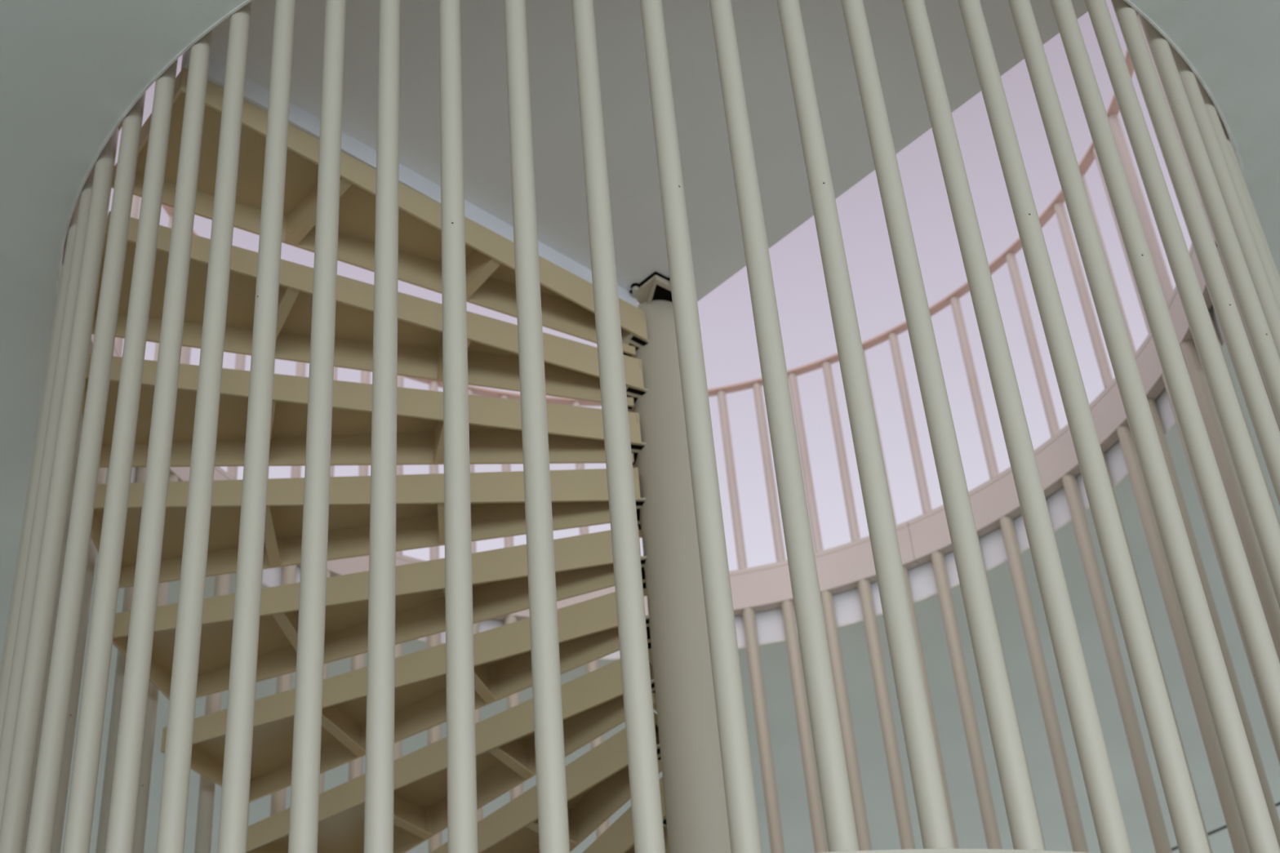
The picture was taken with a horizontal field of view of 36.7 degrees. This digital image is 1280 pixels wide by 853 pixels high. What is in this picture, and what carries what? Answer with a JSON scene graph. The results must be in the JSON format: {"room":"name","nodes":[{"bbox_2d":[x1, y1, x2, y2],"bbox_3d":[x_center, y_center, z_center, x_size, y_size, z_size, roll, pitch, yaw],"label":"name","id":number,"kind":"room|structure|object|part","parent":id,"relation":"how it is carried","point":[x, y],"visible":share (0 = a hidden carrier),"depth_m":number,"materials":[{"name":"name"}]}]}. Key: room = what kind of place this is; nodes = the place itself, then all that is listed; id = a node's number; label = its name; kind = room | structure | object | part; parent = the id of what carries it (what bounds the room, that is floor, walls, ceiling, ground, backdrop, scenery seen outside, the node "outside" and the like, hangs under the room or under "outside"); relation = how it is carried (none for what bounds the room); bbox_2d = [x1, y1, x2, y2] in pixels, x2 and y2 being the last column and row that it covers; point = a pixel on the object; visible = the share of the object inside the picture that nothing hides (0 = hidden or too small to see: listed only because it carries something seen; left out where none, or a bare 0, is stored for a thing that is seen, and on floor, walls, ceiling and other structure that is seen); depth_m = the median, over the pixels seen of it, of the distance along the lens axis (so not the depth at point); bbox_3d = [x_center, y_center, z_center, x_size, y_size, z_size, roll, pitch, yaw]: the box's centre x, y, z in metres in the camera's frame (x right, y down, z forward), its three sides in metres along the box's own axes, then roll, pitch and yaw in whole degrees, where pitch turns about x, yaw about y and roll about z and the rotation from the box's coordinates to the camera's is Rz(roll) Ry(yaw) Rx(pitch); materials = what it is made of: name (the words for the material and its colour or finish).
{"room":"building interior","nodes":[
{"label":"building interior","id":0,"kind":"room"},
{"bbox_2d":[181,0,1088,307],"bbox_3d":[0.021,-0.933,4.359,1.530,0.157,1.467,27,-48,-35],"label":"ceiling","id":1,"kind":"structure","parent":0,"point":[717,251],"depth_m":4.53,"materials":[{"name":"paint"}]},
{"bbox_2d":[0,0,1279,852],"bbox_3d":[0.043,-0.272,5.147,17.600,0.241,17.600,-5,-37,0],"label":"wall","id":2,"kind":"structure","parent":0,"point":[72,71],"depth_m":5.90,"materials":[{"name":"paint"}]},
{"bbox_3d":[0.391,3.636,2.138,18.000,0.200,18.000,-5,-37,0],"label":"floor","id":3,"kind":"structure","parent":0,"visible":0},
{"bbox_3d":[0.383,3.552,2.202,5.200,0.012,5.200,-5,-37,0],"label":"trim","id":4,"kind":"structure","parent":3,"relation":"on","visible":0},
{"bbox_2d":[81,67,731,852],"bbox_3d":[0.214,1.632,3.678,2.881,4.867,2.884,-5,-37,0],"label":"spiral staircase","id":5,"kind":"structure","parent":4,"relation":"on","point":[694,806],"depth_m":4.76,"materials":[{"name":"beige paint"}]},
{"bbox_2d":[631,283,639,288],"bbox_3d":[-0.012,-0.366,5.053,0.025,0.003,0.025,-5,-37,0],"label":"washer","id":6,"kind":"object","parent":5,"relation":"in","point":[634,286],"depth_m":5.04,"materials":[{"name":"black metal"}]},
{"bbox_3d":[0.061,-0.338,5.088,0.158,0.008,0.119,24,-46,-32],"label":"cap plate","id":7,"kind":"part","parent":5,"relation":"part of","materials":[{"name":"beige paint"}]},
{"bbox_2d":[0,0,1279,852],"bbox_3d":[0.208,1.582,3.719,3.075,4.996,3.075,-5,-37,0],"label":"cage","id":8,"kind":"object","parent":4,"relation":"on","point":[1229,266],"visible":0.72,"depth_m":3.39,"materials":[{"name":"beige paint"}]},
{"bbox_2d":[107,13,1200,569],"bbox_3d":[0.018,-0.557,5.656,3.014,0.770,2.555,-5,-37,0],"label":"guard railing","id":9,"kind":"object","parent":8,"relation":"on","point":[1056,206],"visible":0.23,"depth_m":6.37,"materials":[{"name":"paint"}]},
{"bbox_3d":[-0.009,-0.859,5.886,3.008,0.009,2.551,-5,-37,0],"label":"handrail","id":10,"kind":"part","parent":9,"relation":"part of","materials":[{"name":"paint"}]}
]}

